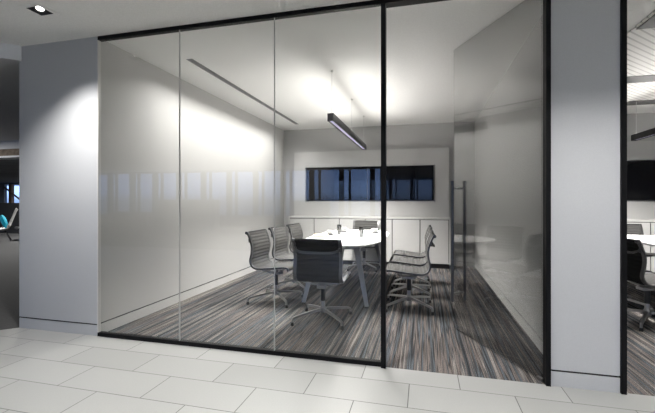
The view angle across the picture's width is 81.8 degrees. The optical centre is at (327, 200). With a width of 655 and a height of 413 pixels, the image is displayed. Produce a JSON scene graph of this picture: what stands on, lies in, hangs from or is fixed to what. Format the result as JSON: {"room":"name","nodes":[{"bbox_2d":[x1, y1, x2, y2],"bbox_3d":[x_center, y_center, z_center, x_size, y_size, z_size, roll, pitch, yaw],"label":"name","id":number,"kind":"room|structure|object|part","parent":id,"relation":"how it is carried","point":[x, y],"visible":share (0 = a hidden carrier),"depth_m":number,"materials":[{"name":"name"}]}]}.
{"room":"office","nodes":[
{"label":"office","id":0,"kind":"room"},
{"bbox_2d":[0,159,18,185],"bbox_3d":[-20.002,-1.480,22.394,42.160,0.200,18.500,0,0,14],"label":"ceiling","id":1,"kind":"structure","parent":0,"point":[9,169],"depth_m":17.68,"materials":[{"name":"black"}]},
{"bbox_2d":[0,140,18,148],"bbox_3d":[-22.328,-1.442,13.286,42.160,0.275,0.300,0,0,14],"label":"ceiling beam","id":2,"kind":"structure","parent":1,"relation":"attached to","point":[14,144],"depth_m":9.46,"materials":[{"name":"white paint"}]},
{"bbox_2d":[0,149,18,155],"bbox_3d":[-22.328,-1.218,13.286,42.160,0.175,0.280,0,0,14],"label":"ceiling beam","id":3,"kind":"structure","parent":2,"relation":"attached to","point":[3,152],"depth_m":9.48,"materials":[{"name":"brown wood"}]},
{"bbox_2d":[0,155,18,159],"bbox_3d":[-22.329,-1.107,13.281,42.160,0.045,0.350,0,0,14],"label":"ceiling beam","id":4,"kind":"structure","parent":3,"relation":"attached to","point":[14,156],"depth_m":9.47,"materials":[{"name":"white paint"}]},
{"bbox_2d":[0,183,18,202],"bbox_3d":[-18.679,-0.070,27.577,42.160,2.620,0.200,0,0,14],"label":"window","id":5,"kind":"structure","parent":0,"point":[3,192],"depth_m":29.12,"materials":[{"name":"blue glass"}]},
{"bbox_2d":[4,184,18,202],"bbox_3d":[-23.907,-0.570,28.850,1.842,1.420,0.220,0,0,14],"label":"trim","id":6,"kind":"structure","parent":5,"relation":"attached to","point":[10,190],"depth_m":28.85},
{"bbox_2d":[19,37,97,323],"bbox_3d":[-2.564,-0.190,3.601,0.930,2.640,0.030,0,0,14],"label":"wall","id":7,"kind":"structure","parent":0,"point":[58,80],"depth_m":3.58,"materials":[{"name":"paint"}]},
{"bbox_2d":[19,317,97,335],"bbox_3d":[-2.564,1.192,3.601,0.930,0.096,0.030,0,0,14],"label":"baseboard","id":8,"kind":"structure","parent":7,"relation":"attached to","point":[57,326],"depth_m":3.58,"materials":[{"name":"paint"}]},
{"bbox_2d":[98,0,380,41],"bbox_3d":[-0.848,-1.493,3.166,2.590,0.034,0.044,0,0,14],"label":"trim","id":9,"kind":"structure","parent":7,"relation":"attached to","point":[371,3],"depth_m":3.11,"materials":[{"name":"black metal"}]},
{"bbox_2d":[98,331,380,366],"bbox_3d":[-0.848,1.223,3.166,2.590,0.034,0.044,0,0,14],"label":"trim","id":10,"kind":"structure","parent":7,"relation":"attached to","point":[268,351],"depth_m":3.11,"materials":[{"name":"black metal"}]},
{"bbox_2d":[101,41,283,321],"bbox_3d":[-1.579,-0.190,5.822,0.120,2.640,4.760,0,0,14],"label":"wall","id":11,"kind":"structure","parent":0,"point":[227,151],"depth_m":4.48,"materials":[{"name":"paint"}]},
{"bbox_2d":[97,40,100,331],"bbox_3d":[-2.107,-0.136,3.484,0.014,2.684,0.030,0,0,14],"label":"trim","id":12,"kind":"structure","parent":11,"relation":"attached to","point":[98,41],"depth_m":3.47,"materials":[{"name":"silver metal"}]},
{"bbox_2d":[179,30,179,340],"bbox_3d":[-1.277,-0.136,3.268,0.004,2.684,0.014,0,0,14],"label":"trim","id":13,"kind":"structure","parent":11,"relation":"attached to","point":[179,30],"depth_m":3.26,"materials":[{"name":"grey plastic"}]},
{"bbox_2d":[101,258,276,331],"bbox_3d":[-1.579,1.185,5.822,0.120,0.110,4.760,0,0,14],"label":"baseboard","id":14,"kind":"structure","parent":11,"relation":"attached to","point":[117,322],"depth_m":4.41,"materials":[{"name":"paint"}]},
{"bbox_2d":[274,18,274,350],"bbox_3d":[-0.428,-0.136,3.051,0.004,2.684,0.014,0,0,14],"label":"trim","id":15,"kind":"structure","parent":11,"relation":"attached to","point":[274,18],"depth_m":3.04,"materials":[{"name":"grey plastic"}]},
{"bbox_2d":[0,0,654,140],"bbox_3d":[-18.729,-1.610,3.042,54.200,0.200,18.830,0,0,14],"label":"ceiling","id":16,"kind":"structure","parent":0,"point":[445,60],"depth_m":3.77,"materials":[{"name":"white paint"}]},
{"bbox_2d":[0,43,21,63],"bbox_3d":[-6.594,-1.438,1.739,8.200,0.144,0.120,0,0,-29],"label":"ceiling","id":17,"kind":"structure","parent":16,"relation":"attached to","point":[10,53],"depth_m":3.65,"materials":[{"name":"white paint"}]},
{"bbox_2d":[18,3,60,17],"bbox_3d":[-2.280,-1.564,2.997,0.196,0.120,0.196,0,0,14],"label":"recessed light","id":18,"kind":"object","parent":16,"relation":"in","point":[37,9],"visible":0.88,"depth_m":3.00,"materials":[{"name":"paint"}]},
{"bbox_2d":[186,59,297,123],"bbox_3d":[-1.035,-1.546,5.729,0.074,0.077,3.529,0,0,14],"label":"air vent","id":19,"kind":"object","parent":16,"relation":"attached to","point":[193,61],"visible":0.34,"depth_m":5.02,"materials":[{"name":"grey metal"}]},
{"bbox_2d":[327,70,365,149],"bbox_3d":[0.348,-1.212,5.546,0.072,0.594,2.540,0,0,14],"label":"pendant light","id":20,"kind":"object","parent":16,"relation":"hanging from","point":[332,118],"visible":1,"depth_m":5.03,"materials":[{"name":"grey metal"}]},
{"bbox_2d":[330,121,363,148],"bbox_3d":[0.348,-0.929,5.546,0.048,0.004,2.516,0,0,14],"label":"diffuser","id":21,"kind":"object","parent":20,"relation":"attached to","point":[336,124],"depth_m":5.20,"materials":[{"name":"white"}]},
{"bbox_2d":[627,10,654,101],"bbox_3d":[6.040,-1.504,3.515,6.435,0.012,4.000,0,0,14],"label":"ceiling slats","id":22,"kind":"structure","parent":16,"relation":"attached to","point":[640,42],"depth_m":4.00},
{"bbox_2d":[627,75,654,82],"bbox_3d":[6.384,-1.494,3.985,6.000,0.008,0.280,0,0,14],"label":"ceiling strip","id":23,"kind":"object","parent":22,"relation":"attached to","point":[644,78],"depth_m":4.63,"materials":[{"name":"grey"}]},
{"bbox_2d":[627,100,654,105],"bbox_3d":[7.083,-1.494,5.148,5.220,0.008,0.280,0,0,14],"label":"ceiling strip","id":24,"kind":"object","parent":22,"relation":"attached to","point":[639,102],"visible":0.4,"depth_m":5.72,"materials":[{"name":"grey"}]},
{"bbox_2d":[631,102,654,140],"bbox_3d":[4.349,-1.212,4.525,0.072,0.594,2.540,0,0,14],"label":"pendant light","id":25,"kind":"object","parent":22,"relation":"hanging from","point":[651,132],"visible":0.94,"depth_m":5.51,"materials":[{"name":"grey metal"}]},
{"bbox_2d":[636,14,654,29],"bbox_3d":[2.986,-1.494,2.824,0.810,0.008,0.750,0,0,14],"label":"ceiling strip","id":26,"kind":"object","parent":22,"relation":"attached to","point":[650,23],"visible":1,"depth_m":3.19,"materials":[{"name":"grey"}]},
{"bbox_2d":[0,233,654,412],"bbox_3d":[-15.456,1.270,15.866,54.200,0.060,28.900,0,0,14],"label":"floor","id":27,"kind":"structure","parent":0,"point":[42,371],"depth_m":2.55,"materials":[{"name":"tile"}]},
{"bbox_2d":[0,208,17,240],"bbox_3d":[-10.084,0.728,11.678,0.813,1.037,0.600,0,0,-39],"label":"lounge chair","id":28,"kind":"object","parent":27,"relation":"on","point":[16,209],"visible":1,"depth_m":11.67,"materials":[{"name":"grey"}]},
{"bbox_2d":[0,215,7,227],"bbox_3d":[-10.030,0.640,11.721,0.198,0.412,0.420,0,0,-39],"label":"cushion","id":29,"kind":"object","parent":28,"relation":"on","point":[3,219],"visible":0.84,"depth_m":11.58,"materials":[{"name":"teal fabric"}]},
{"bbox_2d":[0,203,18,233],"bbox_3d":[-12.496,0.605,14.120,6.000,1.270,0.380,0,0,14],"label":"wall","id":30,"kind":"structure","parent":27,"relation":"on","point":[6,209],"depth_m":13.86,"materials":[{"name":"black paint"}]},
{"bbox_2d":[108,260,654,395],"bbox_3d":[3.812,1.270,4.481,11.230,0.060,4.890,0,0,14],"label":"floor","id":31,"kind":"structure","parent":0,"point":[477,336],"depth_m":3.73,"materials":[{"name":"grey carpet"}]},
{"bbox_2d":[245,229,302,307],"bbox_3d":[-0.651,0.804,4.708,0.564,0.872,0.545,0,0,17],"label":"swivel chair","id":32,"kind":"object","parent":31,"relation":"on","point":[259,240],"visible":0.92,"depth_m":4.68,"materials":[{"name":"fabric"}]},
{"bbox_3d":[-0.811,1.163,4.615,0.346,0.095,0.037,0,0,-28],"label":"leg","id":33,"kind":"part","parent":32,"relation":"part of","materials":[{"name":"metal"}]},
{"bbox_3d":[-0.712,0.600,4.483,0.546,0.445,0.035,0,0,17],"label":"frame","id":34,"kind":"part","parent":32,"relation":"part of","materials":[{"name":"metal"}]},
{"bbox_3d":[-0.574,0.600,4.930,0.546,0.445,0.035,0,0,17],"label":"frame","id":35,"kind":"part","parent":32,"relation":"part of","materials":[{"name":"metal"}]},
{"bbox_3d":[-0.551,1.163,4.535,0.037,0.095,0.346,0,0,-28],"label":"leg","id":36,"kind":"part","parent":32,"relation":"part of","materials":[{"name":"metal"}]},
{"bbox_3d":[-0.471,1.163,4.795,0.346,0.095,0.037,0,0,-28],"label":"leg","id":37,"kind":"part","parent":32,"relation":"part of","materials":[{"name":"metal"}]},
{"bbox_2d":[268,225,304,292],"bbox_3d":[-0.482,0.804,5.408,0.564,0.872,0.545,0,0,17],"label":"swivel chair","id":38,"kind":"object","parent":31,"relation":"on","point":[281,234],"visible":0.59,"depth_m":5.40,"materials":[{"name":"fabric"}]},
{"bbox_3d":[-0.643,1.163,5.315,0.346,0.095,0.037,0,0,-28],"label":"leg","id":39,"kind":"part","parent":38,"relation":"part of","materials":[{"name":"metal"}]},
{"bbox_3d":[-0.544,0.600,5.183,0.546,0.445,0.035,0,0,17],"label":"frame","id":40,"kind":"part","parent":38,"relation":"part of","materials":[{"name":"metal"}]},
{"bbox_3d":[-0.405,0.600,5.630,0.546,0.445,0.035,0,0,17],"label":"frame","id":41,"kind":"part","parent":38,"relation":"part of","materials":[{"name":"metal"}]},
{"bbox_2d":[286,223,302,279],"bbox_3d":[-0.309,0.804,6.107,0.564,0.872,0.545,0,0,17],"label":"swivel chair","id":42,"kind":"object","parent":31,"relation":"on","point":[295,230],"visible":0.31,"depth_m":6.09,"materials":[{"name":"fabric"}]},
{"bbox_3d":[-0.370,0.600,5.882,0.546,0.445,0.035,0,0,17],"label":"frame","id":43,"kind":"part","parent":42,"relation":"part of","materials":[{"name":"metal"}]},
{"bbox_2d":[290,238,352,329],"bbox_3d":[-0.049,0.804,3.950,0.545,0.872,0.564,0,0,13],"label":"swivel chair","id":44,"kind":"object","parent":31,"relation":"on","point":[317,261],"visible":1,"depth_m":3.75,"materials":[{"name":"grey fabric"}]},
{"bbox_3d":[-0.277,0.600,4.011,0.035,0.445,0.546,0,0,13],"label":"frame","id":45,"kind":"part","parent":44,"relation":"part of","materials":[{"name":"metal"}]},
{"bbox_3d":[-0.210,1.163,3.858,0.346,0.095,0.037,0,0,-32],"label":"leg","id":46,"kind":"part","parent":44,"relation":"part of","materials":[{"name":"metal"}]},
{"bbox_3d":[-0.148,1.163,4.123,0.037,0.095,0.346,0,0,-32],"label":"leg","id":47,"kind":"part","parent":44,"relation":"part of","materials":[{"name":"metal"}]},
{"bbox_3d":[0.054,1.163,3.796,0.037,0.095,0.346,0,0,-32],"label":"leg","id":48,"kind":"part","parent":44,"relation":"part of","materials":[{"name":"metal"}]},
{"bbox_3d":[0.116,1.163,4.061,0.346,0.095,0.037,0,0,-32],"label":"leg","id":49,"kind":"part","parent":44,"relation":"part of","materials":[{"name":"metal"}]},
{"bbox_3d":[0.179,0.600,3.905,0.035,0.445,0.546,0,0,13],"label":"frame","id":50,"kind":"part","parent":44,"relation":"part of","materials":[{"name":"metal"}]},
{"bbox_2d":[301,230,388,307],"bbox_3d":[0.323,0.870,5.429,1.040,0.740,2.370,0,0,14],"label":"conference table","id":51,"kind":"object","parent":31,"relation":"on","point":[354,240],"visible":0.5,"depth_m":4.67,"materials":[{"name":"white laminate"}]},
{"bbox_3d":[-0.199,0.889,4.643,0.259,0.690,0.069,0,0,-26],"label":"table leg","id":52,"kind":"part","parent":51,"relation":"part of","materials":[{"name":"grey metal"}]},
{"bbox_2d":[312,234,327,237],"bbox_3d":[-0.095,0.486,5.288,0.206,0.027,0.296,0,0,3],"label":"booklet","id":53,"kind":"object","parent":51,"relation":"on","point":[314,235],"visible":1,"depth_m":5.18,"materials":[{"name":"white paper"}]},
{"bbox_2d":[315,237,335,238],"bbox_3d":[-0.028,0.497,5.023,0.210,0.006,0.297,0,0,29],"label":"notepad","id":54,"kind":"object","parent":51,"relation":"on","point":[320,237],"visible":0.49,"depth_m":4.98,"materials":[{"name":"white paper"}]},
{"bbox_3d":[0.323,0.553,5.429,0.600,0.043,1.860,0,0,14],"label":"under frame","id":55,"kind":"part","parent":51,"relation":"part of","materials":[{"name":"grey metal"}]},
{"bbox_3d":[0.405,0.889,4.489,0.069,0.690,0.259,0,0,-35],"label":"table leg","id":56,"kind":"part","parent":51,"relation":"part of","materials":[{"name":"grey metal"}]},
{"bbox_2d":[362,233,376,235],"bbox_3d":[0.620,0.496,5.580,0.210,0.008,0.297,0,0,9],"label":"paper stack","id":57,"kind":"object","parent":51,"relation":"on","point":[363,234],"visible":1,"depth_m":5.55,"materials":[{"name":"white paper"}]},
{"bbox_3d":[0.845,0.889,6.215,0.259,0.690,0.069,0,0,-26],"label":"table leg","id":58,"kind":"part","parent":51,"relation":"part of","materials":[{"name":"grey metal"}]},
{"bbox_2d":[347,220,379,271],"bbox_3d":[0.672,0.804,6.919,0.545,0.872,0.564,0,0,14],"label":"swivel chair","id":59,"kind":"object","parent":31,"relation":"on","point":[357,224],"visible":0.38,"depth_m":7.09,"materials":[{"name":"metal"}]},
{"bbox_2d":[288,216,450,268],"bbox_3d":[0.774,0.775,7.455,3.122,0.930,0.429,0,0,14],"label":"credenza","id":60,"kind":"object","parent":31,"relation":"on","point":[405,233],"visible":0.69,"depth_m":7.10,"materials":[{"name":"laminate"}]},
{"bbox_3d":[-0.513,0.750,7.576,0.495,0.796,0.020,0,0,14],"label":"cabinet door","id":61,"kind":"part","parent":60,"relation":"part of","materials":[{"name":"laminate"}]},
{"bbox_3d":[-0.018,0.750,7.450,0.495,0.796,0.020,0,0,14],"label":"cabinet door","id":62,"kind":"part","parent":60,"relation":"part of","materials":[{"name":"laminate"}]},
{"bbox_3d":[0.477,0.750,7.324,0.495,0.796,0.020,0,0,14],"label":"cabinet door","id":63,"kind":"part","parent":60,"relation":"part of","materials":[{"name":"laminate"}]},
{"bbox_3d":[0.972,0.750,7.197,0.495,0.796,0.020,0,0,14],"label":"cabinet door","id":64,"kind":"part","parent":60,"relation":"part of","materials":[{"name":"laminate"}]},
{"bbox_3d":[1.467,0.750,7.071,0.495,0.796,0.020,0,0,14],"label":"cabinet door","id":65,"kind":"part","parent":60,"relation":"part of","materials":[{"name":"laminate"}]},
{"bbox_3d":[1.962,0.750,6.944,0.495,0.796,0.020,0,0,14],"label":"cabinet door","id":66,"kind":"part","parent":60,"relation":"part of","materials":[{"name":"laminate"}]},
{"bbox_2d":[381,3,385,368],"bbox_3d":[0.421,-0.112,2.834,0.034,2.703,0.070,0,0,14],"label":"trim","id":67,"kind":"structure","parent":31,"relation":"on","point":[383,6],"depth_m":2.80,"materials":[{"name":"black metal"}]},
{"bbox_2d":[386,231,435,314],"bbox_3d":[0.963,0.804,4.420,0.564,0.872,0.545,0,0,12],"label":"swivel chair","id":68,"kind":"object","parent":31,"relation":"on","point":[413,272],"visible":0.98,"depth_m":4.36,"materials":[{"name":"fabric"}]},
{"bbox_3d":[0.849,1.163,4.583,0.037,0.095,0.346,0,0,-33],"label":"leg","id":69,"kind":"part","parent":68,"relation":"part of","materials":[{"name":"metal"}]},
{"bbox_3d":[0.792,1.163,4.317,0.346,0.095,0.037,0,0,-33],"label":"leg","id":70,"kind":"part","parent":68,"relation":"part of","materials":[{"name":"metal"}]},
{"bbox_3d":[1.004,0.600,4.649,0.546,0.445,0.035,0,0,12],"label":"frame","id":71,"kind":"part","parent":68,"relation":"part of","materials":[{"name":"metal"}]},
{"bbox_3d":[0.906,0.600,4.191,0.546,0.445,0.035,0,0,12],"label":"frame","id":72,"kind":"part","parent":68,"relation":"part of","materials":[{"name":"metal"}]},
{"bbox_3d":[1.115,1.163,4.526,0.346,0.095,0.037,0,0,-33],"label":"leg","id":73,"kind":"part","parent":68,"relation":"part of","materials":[{"name":"metal"}]},
{"bbox_3d":[1.058,1.163,4.260,0.037,0.095,0.346,0,0,-33],"label":"leg","id":74,"kind":"part","parent":68,"relation":"part of","materials":[{"name":"metal"}]},
{"bbox_2d":[389,228,433,299],"bbox_3d":[1.114,0.804,5.052,0.564,0.872,0.545,0,0,13],"label":"swivel chair","id":75,"kind":"object","parent":31,"relation":"on","point":[394,259],"visible":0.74,"depth_m":5.00,"materials":[{"name":"metal"}]},
{"bbox_3d":[0.941,1.163,4.952,0.346,0.095,0.037,0,0,-32],"label":"leg","id":76,"kind":"part","parent":75,"relation":"part of","materials":[{"name":"metal"}]},
{"bbox_3d":[1.003,1.163,5.217,0.037,0.095,0.346,0,0,-32],"label":"leg","id":77,"kind":"part","parent":75,"relation":"part of","materials":[{"name":"metal"}]},
{"bbox_3d":[1.053,0.600,4.824,0.546,0.445,0.035,0,0,13],"label":"frame","id":78,"kind":"part","parent":75,"relation":"part of","materials":[{"name":"metal"}]},
{"bbox_3d":[1.206,1.163,4.891,0.037,0.095,0.346,0,0,-32],"label":"leg","id":79,"kind":"part","parent":75,"relation":"part of","materials":[{"name":"metal"}]},
{"bbox_3d":[1.268,1.163,5.155,0.346,0.095,0.037,0,0,-32],"label":"leg","id":80,"kind":"part","parent":75,"relation":"part of","materials":[{"name":"metal"}]},
{"bbox_2d":[393,225,431,287],"bbox_3d":[1.280,0.804,5.701,0.564,0.872,0.545,0,0,13],"label":"swivel chair","id":81,"kind":"object","parent":31,"relation":"on","point":[402,253],"visible":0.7,"depth_m":5.61,"materials":[{"name":"fabric"}]},
{"bbox_3d":[1.219,0.600,5.473,0.546,0.445,0.035,0,0,13],"label":"frame","id":82,"kind":"part","parent":81,"relation":"part of","materials":[{"name":"metal"}]},
{"bbox_3d":[1.371,1.163,5.540,0.037,0.095,0.346,0,0,-32],"label":"leg","id":83,"kind":"part","parent":81,"relation":"part of","materials":[{"name":"metal"}]},
{"bbox_2d":[627,270,652,308],"bbox_3d":[3.408,0.804,4.497,0.564,0.872,0.545,0,0,17],"label":"swivel chair","id":84,"kind":"object","parent":31,"relation":"on","point":[629,299],"visible":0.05,"depth_m":4.30,"materials":[{"name":"metal"}]},
{"bbox_3d":[3.507,1.163,4.324,0.037,0.095,0.346,0,0,-28],"label":"leg","id":85,"kind":"part","parent":84,"relation":"part of","materials":[{"name":"metal"}]},
{"bbox_2d":[627,238,654,331],"bbox_3d":[3.242,0.804,3.845,0.564,0.872,0.545,0,0,2],"label":"swivel chair","id":86,"kind":"object","parent":31,"relation":"on","point":[636,255],"visible":0.62,"depth_m":3.73,"materials":[{"name":"fabric"}]},
{"bbox_3d":[3.122,1.163,3.986,0.037,0.095,0.346,0,0,-43],"label":"leg","id":87,"kind":"part","parent":86,"relation":"part of","materials":[{"name":"metal"}]},
{"bbox_3d":[3.111,1.163,3.715,0.346,0.095,0.037,0,0,-43],"label":"leg","id":88,"kind":"part","parent":86,"relation":"part of","materials":[{"name":"metal"}]},
{"bbox_3d":[3.241,0.600,3.613,0.546,0.445,0.035,0,0,2],"label":"frame","id":89,"kind":"part","parent":86,"relation":"part of","materials":[{"name":"metal"}]},
{"bbox_2d":[627,219,654,272],"bbox_3d":[4.776,0.775,6.433,3.122,0.930,0.429,0,0,14],"label":"credenza","id":90,"kind":"object","parent":31,"relation":"on","point":[648,225],"visible":0.1,"depth_m":6.11,"materials":[{"name":"laminate"}]},
{"bbox_3d":[5.469,0.750,6.049,0.495,0.796,0.020,0,0,14],"label":"cabinet door","id":91,"kind":"part","parent":90,"relation":"part of","materials":[{"name":"laminate"}]},
{"bbox_2d":[627,224,654,256],"bbox_3d":[4.732,0.804,5.882,0.545,0.872,0.564,0,0,14],"label":"swivel chair","id":92,"kind":"object","parent":31,"relation":"on","point":[632,229],"visible":0.13,"depth_m":6.05,"materials":[{"name":"fabric"}]},
{"bbox_3d":[4.958,0.600,5.816,0.035,0.445,0.546,0,0,14],"label":"frame","id":93,"kind":"part","parent":92,"relation":"part of","materials":[{"name":"metal"}]},
{"bbox_2d":[627,235,654,245],"bbox_3d":[4.325,0.870,4.407,1.040,0.740,2.370,0,0,14],"label":"conference table","id":94,"kind":"object","parent":31,"relation":"on","point":[645,239],"visible":0.21,"depth_m":5.04,"materials":[{"name":"white laminate"}]},
{"bbox_2d":[284,113,654,265],"bbox_3d":[4.404,-0.135,6.802,11.230,2.750,0.100,0,0,14],"label":"wall","id":95,"kind":"structure","parent":0,"point":[459,137],"depth_m":7.32,"materials":[{"name":"paint"}]},
{"bbox_2d":[294,148,448,216],"bbox_3d":[0.818,-0.353,7.609,3.100,1.324,0.109,0,0,14],"label":"panel","id":96,"kind":"object","parent":95,"relation":"attached to","point":[438,157],"visible":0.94,"depth_m":7.52,"materials":[{"name":"laminate"}]},
{"bbox_2d":[306,167,366,200],"bbox_3d":[0.181,-0.352,7.784,1.284,0.683,0.046,0,0,14],"label":"wall screen","id":97,"kind":"object","parent":96,"relation":"attached to","point":[326,183],"visible":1,"depth_m":7.76,"materials":[{"name":"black glass"}]},
{"bbox_2d":[367,165,433,199],"bbox_3d":[1.427,-0.352,7.466,1.284,0.683,0.046,0,0,14],"label":"wall screen","id":98,"kind":"object","parent":96,"relation":"attached to","point":[414,182],"visible":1,"depth_m":7.43,"materials":[{"name":"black glass"}]},
{"bbox_2d":[627,141,654,218],"bbox_3d":[4.819,-0.353,6.587,3.100,1.324,0.109,0,0,14],"label":"panel","id":99,"kind":"object","parent":95,"relation":"attached to","point":[636,150],"visible":0.02,"depth_m":6.41,"materials":[{"name":"laminate"}]},
{"bbox_2d":[627,160,654,199],"bbox_3d":[5.429,-0.352,6.444,1.284,0.683,0.046,0,0,14],"label":"wall screen","id":100,"kind":"object","parent":99,"relation":"attached to","point":[640,173],"visible":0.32,"depth_m":6.44,"materials":[{"name":"black glass"}]},
{"bbox_2d":[475,15,542,340],"bbox_3d":[2.333,-0.190,4.833,0.270,2.640,4.740,0,0,14],"label":"wall","id":101,"kind":"structure","parent":0,"point":[509,127],"depth_m":3.97,"materials":[{"name":"paint"}]},
{"bbox_2d":[381,0,447,7],"bbox_3d":[0.942,-1.486,2.701,1.110,0.047,0.080,0,0,14],"label":"trim","id":102,"kind":"structure","parent":101,"relation":"attached to","point":[389,3],"depth_m":2.79,"materials":[{"name":"black metal"}]},
{"bbox_2d":[451,181,542,381],"bbox_3d":[1.353,-0.121,3.126,0.162,2.722,1.100,0,0,-13],"label":"door","id":103,"kind":"structure","parent":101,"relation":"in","point":[539,378],"depth_m":3.57,"materials":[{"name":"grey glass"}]},
{"bbox_3d":[1.181,0.380,3.574,0.030,1.140,0.030,0,0,-13],"label":"handle","id":104,"kind":"part","parent":103,"relation":"part of","materials":[{"name":"metal"}]},
{"bbox_3d":[1.309,0.380,3.604,0.030,1.140,0.030,0,0,-13],"label":"handle","id":105,"kind":"part","parent":103,"relation":"part of","materials":[{"name":"metal"}]},
{"bbox_2d":[475,262,542,353],"bbox_3d":[2.333,1.192,4.833,0.270,0.096,4.740,0,0,14],"label":"baseboard","id":106,"kind":"structure","parent":101,"relation":"attached to","point":[534,337],"depth_m":3.97,"materials":[{"name":"paint"}]},
{"bbox_2d":[543,0,550,386],"bbox_3d":[1.488,-0.135,2.564,0.029,2.750,0.075,0,0,14],"label":"trim","id":107,"kind":"structure","parent":101,"relation":"attached to","point":[546,3],"depth_m":2.53,"materials":[{"name":"black metal"}]},
{"bbox_2d":[551,0,619,375],"bbox_3d":[1.700,-0.190,2.518,0.403,2.640,0.060,0,0,14],"label":"wall pillar","id":108,"kind":"structure","parent":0,"point":[585,34],"depth_m":2.49,"materials":[{"name":"paint"}]},
{"bbox_2d":[551,369,619,392],"bbox_3d":[1.700,1.185,2.518,0.403,0.110,0.060,0,0,14],"label":"baseboard","id":109,"kind":"structure","parent":108,"relation":"attached to","point":[560,379],"depth_m":2.49,"materials":[{"name":"paint"}]},
{"bbox_2d":[618,0,626,394],"bbox_3d":[1.910,-0.135,2.456,0.030,2.750,0.075,0,0,14],"label":"trim","id":110,"kind":"structure","parent":108,"relation":"attached to","point":[623,3],"depth_m":2.42,"materials":[{"name":"black metal"}]}
]}

